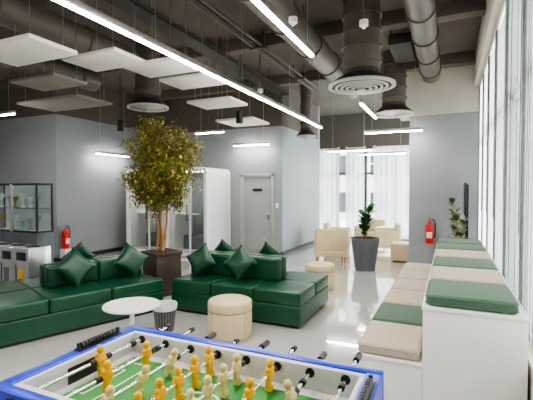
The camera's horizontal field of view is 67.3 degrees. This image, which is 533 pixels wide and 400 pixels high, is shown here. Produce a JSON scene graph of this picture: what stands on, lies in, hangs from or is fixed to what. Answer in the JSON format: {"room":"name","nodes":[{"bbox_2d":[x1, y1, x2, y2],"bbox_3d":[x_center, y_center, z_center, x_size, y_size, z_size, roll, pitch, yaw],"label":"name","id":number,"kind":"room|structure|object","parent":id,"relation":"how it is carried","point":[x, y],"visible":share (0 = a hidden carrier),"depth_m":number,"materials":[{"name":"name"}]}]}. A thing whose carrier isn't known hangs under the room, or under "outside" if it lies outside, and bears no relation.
{"room":"common room","nodes":[
{"label":"common room","id":0,"kind":"room"},
{"bbox_2d":[0,87,49,225],"bbox_3d":[-6.133,-0.746,9.831,2.650,4.300,0.200,1,2,25],"label":"wall","id":1,"kind":"structure","parent":0,"point":[24,135],"depth_m":9.56,"materials":[{"name":"paint"}]},
{"bbox_2d":[49,87,145,257],"bbox_3d":[-4.223,-0.764,10.579,0.200,4.300,3.150,1,2,25],"label":"wall","id":2,"kind":"structure","parent":0,"point":[88,198],"depth_m":10.01,"materials":[{"name":"paint"}]},
{"bbox_2d":[58,246,123,261],"bbox_3d":[-4.165,1.339,10.495,0.020,0.100,2.950,1,2,25],"label":"baseboard","id":3,"kind":"structure","parent":2,"relation":"attached to","point":[99,252],"depth_m":10.47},
{"bbox_2d":[145,86,284,174],"bbox_3d":[-1.540,-1.799,10.947,4.350,2.250,0.200,1,2,25],"label":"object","id":4,"kind":"structure","parent":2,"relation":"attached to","point":[220,152],"depth_m":10.53,"materials":[{"name":"paint"}]},
{"bbox_2d":[231,175,239,248],"bbox_3d":[-2.068,0.345,11.242,3.190,2.050,0.200,1,2,25],"label":"wall","id":5,"kind":"structure","parent":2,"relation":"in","point":[235,179],"depth_m":10.56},
{"bbox_2d":[0,239,408,380],"bbox_3d":[-2.264,1.542,7.346,12.200,0.150,17.800,1,2,25],"label":"floor","id":6,"kind":"structure","parent":0,"point":[337,327],"depth_m":4.87,"materials":[{"name":"tile"}]},
{"bbox_2d":[0,241,50,281],"bbox_3d":[-3.878,1.083,6.088,1.292,0.830,0.371,1,2,25],"label":"recycling bin","id":7,"kind":"object","parent":6,"relation":"on","point":[17,260],"visible":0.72,"depth_m":5.80,"materials":[{"name":"white plastic"}]},
{"bbox_2d":[0,183,53,262],"bbox_3d":[-4.213,0.600,6.825,1.270,1.760,0.327,1,2,25],"label":"display cabinet","id":8,"kind":"object","parent":6,"relation":"on","point":[28,216],"visible":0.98,"depth_m":6.76,"materials":[{"name":"black metal"},{"name":"clear glass"}]},
{"bbox_2d":[60,225,70,257],"bbox_3d":[-4.603,1.003,9.216,0.200,0.835,0.215,1,2,25],"label":"fire extinguisher","id":9,"kind":"object","parent":6,"relation":"on","point":[65,249],"visible":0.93,"depth_m":9.14,"materials":[{"name":"metal"}]},
{"bbox_2d":[0,255,162,348],"bbox_3d":[-2.655,1.171,5.189,1.400,0.700,2.140,1,2,45],"label":"sofa","id":10,"kind":"object","parent":6,"relation":"on","point":[46,305],"visible":0.8,"depth_m":4.77,"materials":[{"name":"green leather"}]},
{"bbox_2d":[53,247,96,287],"bbox_3d":[-2.378,0.835,4.978,0.228,0.490,0.537,1,2,45],"label":"throw pillow","id":11,"kind":"object","parent":10,"relation":"on","point":[75,267],"visible":1,"depth_m":4.92,"materials":[{"name":"green leather"}]},
{"bbox_2d":[58,242,96,261],"bbox_3d":[-2.666,0.819,5.654,0.228,0.489,0.537,1,2,45],"label":"throw pillow","id":12,"kind":"object","parent":10,"relation":"on","point":[80,247],"visible":0.36,"depth_m":5.61,"materials":[{"name":"green leather"}]},
{"bbox_2d":[113,242,147,277],"bbox_3d":[-1.858,0.823,5.505,0.504,0.491,0.222,-1,2,-28],"label":"throw pillow","id":13,"kind":"object","parent":10,"relation":"on","point":[130,259],"visible":1,"depth_m":5.44,"materials":[{"name":"green leather"}]},
{"bbox_2d":[102,297,159,325],"bbox_3d":[-1.414,1.318,4.201,0.580,0.455,0.580,1,2,25],"label":"round coffee table","id":14,"kind":"object","parent":6,"relation":"on","point":[131,306],"visible":0.68,"depth_m":4.14,"materials":[{"name":"white paint"}]},
{"bbox_2d":[126,169,163,251],"bbox_3d":[-2.910,0.280,10.822,1.226,2.200,1.162,1,2,25],"label":"booth","id":15,"kind":"object","parent":6,"relation":"on","point":[141,231],"visible":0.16,"depth_m":10.78,"materials":[{"name":"white paint"}]},
{"bbox_2d":[116,110,208,296],"bbox_3d":[-1.615,0.029,6.367,1.440,2.925,1.482,0,1,-3],"label":"tree","id":16,"kind":"object","parent":6,"relation":"on","point":[161,182],"visible":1,"depth_m":6.17,"materials":[{"name":"green plant"}]},
{"bbox_2d":[153,300,176,331],"bbox_3d":[-1.199,1.374,4.720,0.292,0.318,0.289,1,2,25],"label":"waste bin","id":17,"kind":"object","parent":6,"relation":"on","point":[164,314],"visible":0.84,"depth_m":4.62,"materials":[{"name":"metal"}]},
{"bbox_2d":[0,324,383,399],"bbox_3d":[-0.305,1.144,1.574,1.360,0.935,1.255,1,2,25],"label":"foosball table","id":18,"kind":"object","parent":6,"relation":"on","point":[133,362],"visible":1,"depth_m":1.74,"materials":[{"name":"plastic"}]},
{"bbox_2d":[164,167,230,256],"bbox_3d":[-1.756,0.293,10.294,1.256,2.200,1.162,1,2,25],"label":"booth","id":19,"kind":"object","parent":6,"relation":"on","point":[208,220],"visible":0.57,"depth_m":10.25,"materials":[{"name":"white paint"}]},
{"bbox_2d":[207,294,251,342],"bbox_3d":[-0.414,1.324,4.535,0.506,0.427,0.506,0,1,2],"label":"pouf","id":20,"kind":"object","parent":6,"relation":"on","point":[229,315],"visible":0.96,"depth_m":4.33,"materials":[{"name":"beige leather"}]},
{"bbox_2d":[172,250,327,328],"bbox_3d":[-0.201,1.140,5.632,1.870,0.740,1.220,1,2,25],"label":"sofa","id":21,"kind":"object","parent":6,"relation":"on","point":[279,296],"visible":0.7,"depth_m":5.27,"materials":[{"name":"green leather"}]},
{"bbox_2d":[186,242,214,277],"bbox_3d":[-0.919,0.830,5.580,0.490,0.474,0.218,0,1,8],"label":"throw pillow","id":22,"kind":"object","parent":21,"relation":"on","point":[201,258],"visible":1,"depth_m":5.51,"materials":[{"name":"green leather"}]},
{"bbox_2d":[214,239,235,251],"bbox_3d":[-0.637,0.816,6.198,0.509,0.467,0.219,1,2,25],"label":"throw pillow","id":23,"kind":"object","parent":21,"relation":"on","point":[222,246],"visible":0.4,"depth_m":6.10,"materials":[{"name":"green leather"}]},
{"bbox_2d":[223,244,256,281],"bbox_3d":[-0.357,0.837,5.322,0.490,0.474,0.218,1,2,41],"label":"throw pillow","id":24,"kind":"object","parent":21,"relation":"on","point":[240,262],"visible":1,"depth_m":5.25,"materials":[{"name":"green leather"}]},
{"bbox_2d":[258,241,282,254],"bbox_3d":[0.045,0.823,5.886,0.507,0.463,0.218,1,2,25],"label":"throw pillow","id":25,"kind":"object","parent":21,"relation":"on","point":[267,248],"visible":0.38,"depth_m":5.79,"materials":[{"name":"green leather"}]},
{"bbox_2d":[305,261,334,290],"bbox_3d":[0.894,1.269,6.718,0.506,0.427,0.506,0,1,2],"label":"pouf","id":26,"kind":"object","parent":6,"relation":"on","point":[324,267],"visible":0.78,"depth_m":6.54,"materials":[{"name":"beige leather"}]},
{"bbox_2d":[314,229,347,263],"bbox_3d":[1.471,1.032,9.203,0.720,0.782,0.692,0,1,5],"label":"armchair","id":27,"kind":"object","parent":6,"relation":"on","point":[327,242],"visible":0.99,"depth_m":8.86,"materials":[{"name":"beige leather"}]},
{"bbox_2d":[323,221,350,249],"bbox_3d":[1.916,0.992,10.810,0.692,0.782,0.720,0,1,15],"label":"armchair","id":28,"kind":"object","parent":6,"relation":"on","point":[327,225],"visible":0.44,"depth_m":10.75,"materials":[{"name":"beige leather"}]},
{"bbox_2d":[351,204,379,270],"bbox_3d":[2.051,0.761,8.321,0.580,1.362,0.580,1,2,25],"label":"fiddle leaf fig","id":29,"kind":"object","parent":6,"relation":"on","point":[365,248],"visible":1,"depth_m":8.17,"materials":[{"name":"stone"}]},
{"bbox_2d":[354,219,386,235],"bbox_3d":[3.042,0.969,11.719,0.720,0.782,0.692,1,2,40],"label":"armchair","id":30,"kind":"object","parent":6,"relation":"on","point":[379,223],"visible":0.26,"depth_m":11.68,"materials":[{"name":"fabric"}]},
{"bbox_2d":[373,222,400,247],"bbox_3d":[3.170,0.998,10.564,0.692,0.782,0.720,0,1,15],"label":"armchair","id":31,"kind":"object","parent":6,"relation":"on","point":[387,236],"visible":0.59,"depth_m":10.22,"materials":[{"name":"beige leather"}]},
{"bbox_2d":[390,241,408,261],"bbox_3d":[3.188,1.207,9.351,0.500,0.420,0.500,1,2,25],"label":"ottoman","id":32,"kind":"object","parent":6,"relation":"on","point":[399,249],"visible":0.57,"depth_m":9.15,"materials":[{"name":"beige leather"}]},
{"bbox_2d":[354,242,529,399],"bbox_3d":[2.008,1.130,4.626,1.145,0.810,3.890,1,2,25],"label":"bench","id":33,"kind":"object","parent":6,"relation":"on","point":[466,354],"visible":0.51,"depth_m":2.79,"materials":[{"name":"white laminate"}]},
{"bbox_2d":[358,320,422,360],"bbox_3d":[1.038,1.140,3.294,0.460,0.083,0.610,1,2,25],"label":"seat cushion","id":34,"kind":"object","parent":33,"relation":"on","point":[403,341],"visible":0.98,"depth_m":3.14,"materials":[{"name":"beige fabric"}]},
{"bbox_2d":[372,302,422,326],"bbox_3d":[1.304,1.125,3.875,0.460,0.083,0.610,1,2,25],"label":"seat cushion","id":35,"kind":"object","parent":33,"relation":"on","point":[386,312],"visible":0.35,"depth_m":3.79,"materials":[{"name":"green fabric"}]},
{"bbox_2d":[383,289,424,305],"bbox_3d":[1.571,1.111,4.457,0.460,0.083,0.610,1,2,25],"label":"seat cushion","id":36,"kind":"object","parent":33,"relation":"on","point":[397,296],"visible":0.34,"depth_m":4.39,"materials":[{"name":"beige fabric"}]},
{"bbox_2d":[391,278,427,291],"bbox_3d":[1.837,1.096,5.039,0.460,0.083,0.610,1,2,25],"label":"seat cushion","id":37,"kind":"object","parent":33,"relation":"on","point":[399,283],"visible":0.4,"depth_m":5.00,"materials":[{"name":"beige fabric"}]},
{"bbox_2d":[397,269,429,280],"bbox_3d":[2.104,1.082,5.620,0.460,0.083,0.610,1,2,25],"label":"seat cushion","id":38,"kind":"object","parent":33,"relation":"on","point":[406,274],"visible":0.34,"depth_m":5.59,"materials":[{"name":"beige fabric"}]},
{"bbox_2d":[402,262,431,270],"bbox_3d":[2.370,1.067,6.202,0.460,0.083,0.610,1,2,25],"label":"seat cushion","id":39,"kind":"object","parent":33,"relation":"on","point":[408,266],"visible":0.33,"depth_m":6.17,"materials":[{"name":"beige fabric"}]},
{"bbox_2d":[438,238,482,244],"bbox_3d":[2.875,0.648,5.961,0.590,0.083,0.610,1,2,25],"label":"seat cushion","id":40,"kind":"object","parent":33,"relation":"on","point":[440,240],"visible":0.59,"depth_m":5.87,"materials":[{"name":"green fabric"}]},
{"bbox_2d":[436,243,486,251],"bbox_3d":[2.608,0.662,5.379,0.590,0.083,0.610,1,2,25],"label":"seat cushion","id":41,"kind":"object","parent":33,"relation":"on","point":[473,247],"visible":0.59,"depth_m":5.35,"materials":[{"name":"green fabric"}]},
{"bbox_2d":[434,249,491,259],"bbox_3d":[2.342,0.677,4.797,0.590,0.083,0.610,1,2,25],"label":"seat cushion","id":42,"kind":"object","parent":33,"relation":"on","point":[439,252],"visible":0.56,"depth_m":4.76,"materials":[{"name":"beige fabric"}]},
{"bbox_2d":[432,256,497,270],"bbox_3d":[2.075,0.692,4.215,0.590,0.083,0.610,1,2,25],"label":"seat cushion","id":43,"kind":"object","parent":33,"relation":"on","point":[488,264],"visible":0.66,"depth_m":4.16,"materials":[{"name":"green fabric"}]},
{"bbox_2d":[429,266,506,284],"bbox_3d":[1.809,0.706,3.634,0.590,0.083,0.610,1,2,25],"label":"seat cushion","id":44,"kind":"object","parent":33,"relation":"on","point":[437,272],"visible":0.69,"depth_m":3.55,"materials":[{"name":"beige fabric"}]},
{"bbox_2d":[425,279,519,313],"bbox_3d":[1.543,0.721,3.052,0.590,0.083,0.610,1,2,25],"label":"seat cushion","id":45,"kind":"object","parent":33,"relation":"on","point":[498,298],"visible":1,"depth_m":2.87,"materials":[{"name":"green fabric"}]},
{"bbox_2d":[447,198,469,238],"bbox_3d":[3.159,0.723,6.600,0.354,1.525,0.372,1,2,25],"label":"potted ficus","id":46,"kind":"object","parent":6,"relation":"on","point":[455,216],"visible":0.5,"depth_m":6.63,"materials":[{"name":"green plant"}]},
{"bbox_2d":[462,183,468,238],"bbox_3d":[3.696,0.575,7.442,0.300,1.780,0.980,1,2,25],"label":"television","id":47,"kind":"object","parent":6,"relation":"on","point":[465,201],"visible":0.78,"depth_m":7.15,"materials":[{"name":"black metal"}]},
{"bbox_2d":[0,0,481,116],"bbox_3d":[-2.264,-2.906,7.235,12.200,0.150,17.800,1,2,25],"label":"ceiling","id":48,"kind":"structure","parent":0,"point":[461,35],"depth_m":6.82,"materials":[{"name":"paint"}]},
{"bbox_2d":[0,74,15,115],"bbox_3d":[-5.177,-2.178,7.377,1.600,1.314,0.048,1,2,25],"label":"linear pendant light","id":49,"kind":"object","parent":48,"relation":"hanging from","point":[9,112],"visible":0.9,"depth_m":7.11,"materials":[{"name":"metal"}]},
{"bbox_2d":[0,0,77,66],"bbox_3d":[-2.780,-2.214,4.540,1.080,1.100,0.600,1,2,25],"label":"ceiling panel","id":50,"kind":"object","parent":48,"relation":"hanging from","point":[27,48],"visible":0.94,"depth_m":4.46,"materials":[{"name":"white fabric"}]},
{"bbox_2d":[10,11,87,90],"bbox_3d":[-3.393,-2.306,6.227,1.000,1.000,0.600,1,2,25],"label":"ceiling panel","id":51,"kind":"object","parent":48,"relation":"attached to","point":[49,81],"visible":0.85,"depth_m":6.14,"materials":[{"name":"grey fabric"}]},
{"bbox_2d":[0,59,101,91],"bbox_3d":[-5.272,-2.423,4.279,0.440,0.670,8.500,1,2,25],"label":"air duct","id":52,"kind":"object","parent":48,"relation":"hanging from","point":[94,80],"visible":0.45,"depth_m":7.30,"materials":[{"name":"metal"}]},
{"bbox_2d":[17,65,112,111],"bbox_3d":[-3.795,-2.313,7.511,1.600,1.050,0.800,1,2,25],"label":"ceiling panel","id":53,"kind":"object","parent":48,"relation":"attached to","point":[72,101],"visible":0.91,"depth_m":7.40,"materials":[{"name":"grey fabric"}]},
{"bbox_2d":[0,0,140,72],"bbox_3d":[-3.918,-2.397,3.275,0.440,0.670,7.800,1,2,25],"label":"air duct","id":54,"kind":"object","parent":48,"relation":"hanging from","point":[14,14],"visible":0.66,"depth_m":5.28,"materials":[{"name":"metal"}]},
{"bbox_2d":[62,0,145,71],"bbox_3d":[-1.989,-2.233,4.909,0.850,1.080,0.530,1,2,25],"label":"ceiling panel","id":55,"kind":"object","parent":48,"relation":"hanging from","point":[110,58],"visible":0.91,"depth_m":4.85,"materials":[{"name":"white fabric"}]},
{"bbox_2d":[95,125,128,156],"bbox_3d":[-3.957,-2.025,10.288,0.048,1.764,1.100,1,2,25],"label":"linear pendant light","id":56,"kind":"object","parent":48,"relation":"hanging from","point":[96,152],"visible":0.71,"depth_m":10.13,"materials":[{"name":"metal"}]},
{"bbox_2d":[117,98,123,131],"bbox_3d":[-3.360,-2.230,9.184,0.140,1.300,0.140,1,2,25],"label":"ceiling speaker","id":57,"kind":"object","parent":48,"relation":"hanging from","point":[120,123],"depth_m":9.15},
{"bbox_2d":[127,40,168,111],"bbox_3d":[-2.153,-2.222,7.256,0.734,1.220,0.734,1,2,25],"label":"ceiling vent","id":58,"kind":"object","parent":48,"relation":"in","point":[147,90],"visible":0.75,"depth_m":7.06,"materials":[{"name":"metal"}]},
{"bbox_2d":[123,0,197,77],"bbox_3d":[-1.360,-2.229,5.144,0.800,1.100,0.520,1,2,25],"label":"ceiling panel","id":59,"kind":"object","parent":48,"relation":"attached to","point":[165,66],"visible":0.84,"depth_m":5.06,"materials":[{"name":"white fabric"}]},
{"bbox_2d":[53,0,321,127],"bbox_3d":[-0.686,-2.107,4.552,0.048,1.314,9.000,1,2,25],"label":"linear pendant light","id":60,"kind":"object","parent":48,"relation":"hanging from","point":[78,6],"visible":0.89,"depth_m":3.89,"materials":[{"name":"metal"}]},
{"bbox_2d":[159,2,226,89],"bbox_3d":[-1.062,-2.245,5.794,0.800,1.100,0.550,1,2,25],"label":"ceiling panel","id":61,"kind":"object","parent":48,"relation":"hanging from","point":[195,80],"visible":0.91,"depth_m":5.71,"materials":[{"name":"white fabric"}]},
{"bbox_2d":[103,0,288,95],"bbox_3d":[-2.015,-2.604,4.543,0.300,0.320,11.700,1,2,25],"label":"cable tray","id":62,"kind":"object","parent":48,"relation":"attached to","point":[137,9],"visible":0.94,"depth_m":6.24,"materials":[{"name":"metal"}]},
{"bbox_2d":[195,129,223,133],"bbox_3d":[-1.297,-2.195,9.066,0.750,1.364,0.048,1,2,25],"label":"linear pendant light","id":63,"kind":"object","parent":48,"relation":"hanging from","point":[215,130],"visible":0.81,"depth_m":9.05,"materials":[{"name":"metal"}]},
{"bbox_2d":[187,55,247,109],"bbox_3d":[-0.888,-2.282,7.253,0.900,1.100,0.650,1,2,25],"label":"ceiling panel","id":64,"kind":"object","parent":48,"relation":"attached to","point":[226,101],"visible":0.89,"depth_m":7.17,"materials":[{"name":"white fabric"}]},
{"bbox_2d":[236,107,242,123],"bbox_3d":[-0.549,-2.203,8.118,0.140,1.300,0.140,1,2,25],"label":"ceiling speaker","id":65,"kind":"object","parent":48,"relation":"hanging from","point":[239,114],"depth_m":8.08},
{"bbox_2d":[215,116,268,126],"bbox_3d":[-0.544,-2.332,9.267,0.950,1.100,0.900,1,2,25],"label":"ceiling panel","id":66,"kind":"object","parent":48,"relation":"attached to","point":[247,121],"visible":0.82,"depth_m":9.19,"materials":[{"name":"white fabric"}]},
{"bbox_2d":[0,0,485,102],"bbox_3d":[-2.766,-2.711,6.601,11.420,0.210,7.820,1,2,25],"label":"ceiling beam","id":67,"kind":"structure","parent":48,"relation":"attached to","point":[450,10],"depth_m":7.00,"materials":[{"name":"paint"}]},
{"bbox_2d":[233,89,268,146],"bbox_3d":[-0.391,-2.134,10.027,1.000,1.534,0.048,1,2,25],"label":"linear pendant light","id":68,"kind":"object","parent":48,"relation":"hanging from","point":[263,142],"visible":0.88,"depth_m":9.96,"materials":[{"name":"metal"}]},
{"bbox_2d":[186,0,318,90],"bbox_3d":[-1.260,-2.596,4.198,0.260,0.320,11.700,1,2,25],"label":"pipe","id":69,"kind":"object","parent":48,"relation":"attached to","point":[256,47],"visible":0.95,"depth_m":6.36,"materials":[{"name":"metal"}]},
{"bbox_2d":[251,0,313,56],"bbox_3d":[-0.264,-2.054,2.424,0.048,1.314,3.480,1,2,25],"label":"linear pendant light","id":70,"kind":"object","parent":48,"relation":"hanging from","point":[265,6],"visible":1,"depth_m":3.32,"materials":[{"name":"metal"}]},
{"bbox_2d":[288,0,296,26],"bbox_3d":[0.294,-2.346,4.428,0.100,0.830,0.100,1,2,25],"label":"smoke detector","id":71,"kind":"object","parent":48,"relation":"hanging from","point":[292,20],"visible":0.94,"depth_m":4.42,"materials":[{"name":"paint"}]},
{"bbox_2d":[237,0,358,98],"bbox_3d":[-0.462,-2.406,3.617,0.440,0.670,11.300,1,2,25],"label":"air duct","id":72,"kind":"object","parent":48,"relation":"hanging from","point":[326,61],"visible":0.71,"depth_m":5.62,"materials":[{"name":"metal"}]},
{"bbox_2d":[296,119,315,138],"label":"ceiling vent","id":73,"kind":"object","parent":48,"relation":"in","point":[306,132],"depth_m":9.93,"materials":[{"name":"metal"}]},
{"bbox_2d":[300,84,312,118],"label":"air duct","id":74,"kind":"object","parent":48,"relation":"in","point":[306,105],"depth_m":9.92,"materials":[{"name":"metal"}]},
{"bbox_2d":[327,138,369,151],"bbox_3d":[2.298,-2.149,11.216,1.200,1.564,0.048,1,2,25],"label":"linear pendant light","id":75,"kind":"object","parent":48,"relation":"hanging from","point":[364,148],"visible":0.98,"depth_m":11.18,"materials":[{"name":"metal"}]},
{"bbox_2d":[328,0,395,94],"bbox_3d":[1.320,-2.154,5.546,0.918,1.270,0.918,1,2,25],"label":"ceiling vent","id":76,"kind":"object","parent":48,"relation":"in","point":[361,48],"visible":0.98,"depth_m":5.33,"materials":[{"name":"metal"}]},
{"bbox_2d":[359,0,367,28],"bbox_3d":[1.097,-2.348,4.500,0.100,0.830,0.100,1,2,25],"label":"smoke detector","id":77,"kind":"object","parent":48,"relation":"hanging from","point":[363,23],"visible":1,"depth_m":4.49,"materials":[{"name":"paint"}]},
{"bbox_2d":[359,99,376,118],"bbox_3d":[1.759,-2.164,6.841,0.048,1.314,1.400,1,2,25],"label":"linear pendant light","id":78,"kind":"object","parent":48,"relation":"hanging from","point":[362,102],"visible":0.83,"depth_m":6.69,"materials":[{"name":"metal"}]},
{"bbox_2d":[359,137,405,154],"bbox_3d":[3.518,-2.173,12.197,1.400,1.564,0.048,1,2,25],"label":"linear pendant light","id":79,"kind":"object","parent":48,"relation":"hanging from","point":[400,151],"visible":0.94,"depth_m":12.22,"materials":[{"name":"metal"}]},
{"bbox_2d":[364,61,422,133],"bbox_3d":[2.603,-2.124,8.216,1.150,1.464,0.048,1,2,25],"label":"linear pendant light","id":80,"kind":"object","parent":48,"relation":"hanging from","point":[411,128],"visible":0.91,"depth_m":8.18,"materials":[{"name":"metal"}]},
{"bbox_2d":[376,50,413,117],"bbox_3d":[2.463,-2.219,7.728,0.734,1.250,0.734,1,2,25],"label":"ceiling vent","id":81,"kind":"object","parent":48,"relation":"in","point":[393,100],"visible":0.87,"depth_m":7.53,"materials":[{"name":"metal"}]},
{"bbox_2d":[388,30,415,62],"bbox_3d":[2.250,-2.616,6.605,0.340,0.400,1.000,1,2,25],"label":"air duct","id":82,"kind":"object","parent":48,"relation":"hanging from","point":[401,46],"visible":0.8,"depth_m":6.32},
{"bbox_2d":[403,0,440,82],"bbox_3d":[1.534,-2.449,4.132,0.380,0.610,7.900,1,2,25],"label":"air duct","id":83,"kind":"object","parent":48,"relation":"hanging from","point":[420,15],"visible":1,"depth_m":5.43,"materials":[{"name":"metal"}]},
{"bbox_2d":[274,174,284,251],"bbox_3d":[0.328,0.372,10.146,0.240,2.050,0.200,1,2,25],"label":"wall","id":84,"kind":"structure","parent":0,"point":[279,179],"depth_m":10.05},
{"bbox_2d":[285,86,317,250],"bbox_3d":[0.960,-0.786,11.450,0.200,4.300,2.750,1,2,25],"label":"wall","id":85,"kind":"structure","parent":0,"point":[301,155],"depth_m":11.09,"materials":[{"name":"paint"}]},
{"bbox_2d":[283,240,313,254],"bbox_3d":[1.019,1.317,11.366,0.020,0.100,2.950,1,2,25],"label":"baseboard","id":86,"kind":"structure","parent":85,"relation":"attached to","point":[291,250],"depth_m":10.98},
{"bbox_2d":[318,106,319,228],"bbox_3d":[0.949,-0.851,14.066,2.400,4.300,2.000,1,2,25],"label":"wall","id":87,"kind":"structure","parent":0,"point":[318,106],"depth_m":12.77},
{"bbox_2d":[240,173,273,252],"bbox_3d":[-0.219,0.357,10.344,0.960,2.070,0.195,1,2,25],"label":"door","id":88,"kind":"structure","parent":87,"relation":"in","point":[256,190],"depth_m":10.32,"materials":[{"name":"wood"}]},
{"bbox_2d":[320,112,409,148],"bbox_3d":[3.392,-0.848,13.938,6.950,4.300,0.200,1,2,25],"label":"wall","id":89,"kind":"structure","parent":0,"point":[342,131],"depth_m":13.88,"materials":[{"name":"paint"}]},
{"bbox_2d":[319,147,339,228],"bbox_3d":[1.714,-0.302,14.492,1.910,3.120,0.155,1,2,25],"label":"curtain","id":90,"kind":"object","parent":89,"relation":"hanging from","point":[329,161],"visible":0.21,"depth_m":14.22,"materials":[{"name":"fabric"}]},
{"bbox_2d":[339,146,365,236],"bbox_3d":[2.996,-0.277,14.089,0.983,3.150,0.160,1,2,25],"label":"window","id":91,"kind":"structure","parent":89,"relation":"in","point":[365,146],"depth_m":14.27,"materials":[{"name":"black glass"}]},
{"bbox_2d":[345,147,365,236],"bbox_3d":[3.079,-0.286,13.868,0.710,3.120,0.153,1,2,25],"label":"curtain","id":92,"kind":"object","parent":89,"relation":"hanging from","point":[355,163],"visible":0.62,"depth_m":13.83,"materials":[{"name":"fabric"}]},
{"bbox_2d":[365,145,394,213],"bbox_3d":[3.889,-0.267,13.680,0.983,3.150,0.160,1,2,25],"label":"window","id":93,"kind":"structure","parent":89,"relation":"in","point":[370,147],"depth_m":13.79,"materials":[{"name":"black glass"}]},
{"bbox_2d":[373,145,408,238],"bbox_3d":[4.397,-0.271,13.264,1.710,3.120,0.155,1,2,25],"label":"curtain","id":94,"kind":"object","parent":89,"relation":"hanging from","point":[391,171],"visible":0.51,"depth_m":13.32,"materials":[{"name":"fabric"}]},
{"bbox_2d":[400,64,478,120],"bbox_3d":[3.602,-2.311,8.414,1.500,1.100,0.600,1,2,25],"label":"bulkhead","id":95,"kind":"object","parent":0,"point":[455,91],"depth_m":8.08,"materials":[{"name":"paint"}]},
{"bbox_2d":[408,111,478,263],"bbox_3d":[3.711,-0.161,8.440,1.280,3.200,0.560,1,2,25],"label":"wall","id":96,"kind":"structure","parent":0,"point":[443,156],"depth_m":8.20,"materials":[{"name":"paint"}]},
{"bbox_2d":[425,218,435,243],"bbox_3d":[3.346,0.628,8.216,0.184,0.535,0.189,0,2,-18],"label":"fire extinguisher","id":97,"kind":"object","parent":96,"relation":"attached to","point":[429,226],"visible":1,"depth_m":8.15,"materials":[{"name":"metal"}]},
{"bbox_2d":[474,0,502,85],"bbox_3d":[1.760,-2.410,2.379,0.330,0.600,11.900,1,2,25],"label":"wall","id":98,"kind":"structure","parent":0,"point":[488,24],"depth_m":5.61,"materials":[{"name":"paint"}]},
{"bbox_2d":[527,340,532,399],"bbox_3d":[2.899,1.279,4.865,0.250,0.500,17.200,1,2,25],"label":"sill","id":99,"kind":"structure","parent":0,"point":[530,350],"depth_m":2.69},
{"bbox_3d":[0.277,-0.427,-0.908,0.250,3.200,4.600,1,2,25],"label":"wall","id":100,"kind":"structure","parent":0,"visible":0},
{"bbox_2d":[477,88,482,239],"bbox_3d":[4.018,-0.633,7.342,0.178,3.200,1.040,1,2,25],"label":"window","id":101,"kind":"structure","parent":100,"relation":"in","point":[479,88],"depth_m":7.83,"materials":[{"name":"clear glass"}]},
{"bbox_2d":[481,52,488,247],"bbox_3d":[3.584,-0.610,6.396,0.178,3.200,1.040,1,2,25],"label":"window","id":102,"kind":"structure","parent":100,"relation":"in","point":[484,83],"depth_m":6.88,"materials":[{"name":"clear glass"}]},
{"bbox_2d":[478,74,482,240],"bbox_3d":[3.953,-0.659,7.370,0.049,3.130,0.996,1,2,25],"label":"vertical blind","id":103,"kind":"object","parent":102,"relation":"attached to","point":[481,81],"visible":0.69,"depth_m":7.49,"materials":[{"name":"fabric"}]},
{"bbox_2d":[486,48,495,258],"bbox_3d":[3.152,-0.586,5.451,0.178,3.200,1.040,1,2,25],"label":"window","id":104,"kind":"structure","parent":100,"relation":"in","point":[489,79],"depth_m":5.92,"materials":[{"name":"clear glass"}]},
{"bbox_2d":[482,57,487,245],"bbox_3d":[3.520,-0.635,6.425,0.049,3.130,0.996,1,2,25],"label":"vertical blind","id":105,"kind":"object","parent":104,"relation":"attached to","point":[485,71],"visible":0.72,"depth_m":6.52,"materials":[{"name":"fabric"}]},
{"bbox_2d":[493,0,506,274],"bbox_3d":[2.719,-0.563,4.506,0.178,3.200,1.040,1,2,25],"label":"window","id":106,"kind":"structure","parent":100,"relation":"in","point":[499,61],"depth_m":4.97,"materials":[{"name":"clear glass"}]},
{"bbox_2d":[488,28,495,256],"bbox_3d":[3.087,-0.612,5.480,0.049,3.130,0.996,1,2,25],"label":"vertical blind","id":107,"kind":"object","parent":106,"relation":"attached to","point":[493,44],"visible":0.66,"depth_m":5.53,"materials":[{"name":"fabric"}]},
{"bbox_2d":[495,0,505,272],"bbox_3d":[2.655,-0.588,4.535,0.049,3.130,0.996,1,2,25],"label":"vertical blind","id":108,"kind":"object","parent":106,"relation":"attached to","point":[503,8],"visible":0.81,"depth_m":4.54,"materials":[{"name":"fabric"}]},
{"bbox_2d":[503,0,522,298],"bbox_3d":[2.286,-0.539,3.560,0.178,3.200,1.040,1,2,25],"label":"window","id":109,"kind":"structure","parent":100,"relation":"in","point":[513,24],"depth_m":4.01,"materials":[{"name":"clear glass"}]},
{"bbox_2d":[506,0,522,278],"bbox_3d":[2.222,-0.565,3.589,0.049,3.130,0.996,1,2,25],"label":"vertical blind","id":110,"kind":"object","parent":109,"relation":"attached to","point":[511,0],"visible":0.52,"depth_m":3.17,"materials":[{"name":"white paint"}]},
{"bbox_2d":[518,0,532,347],"bbox_3d":[1.853,-0.515,2.615,0.178,3.200,1.040,1,2,25],"label":"window","id":111,"kind":"structure","parent":100,"relation":"in","point":[526,51],"depth_m":3.09,"materials":[{"name":"clear glass"}]},
{"bbox_2d":[523,0,532,345],"bbox_3d":[1.789,-0.541,2.644,0.049,3.130,0.996,1,2,25],"label":"vertical blind","id":112,"kind":"object","parent":111,"relation":"attached to","point":[530,0],"visible":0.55,"depth_m":2.89,"materials":[{"name":"fabric"}]},
{"label":"outside","id":113,"kind":"structure","parent":0,"visible":0},
{"bbox_2d":[339,218,345,226],"bbox_3d":[15.527,1.103,33.953,80.000,0.200,45.400,1,2,25],"label":"ground","id":114,"kind":"structure","parent":113,"point":[342,221],"depth_m":22.79,"materials":[{"name":"white"}]},
{"bbox_2d":[339,149,373,217],"bbox_3d":[8.013,-2.026,27.068,20.000,8.000,4.030,1,2,25],"label":"neighbouring building","id":115,"kind":"structure","parent":114,"relation":"on","point":[370,177],"depth_m":26.17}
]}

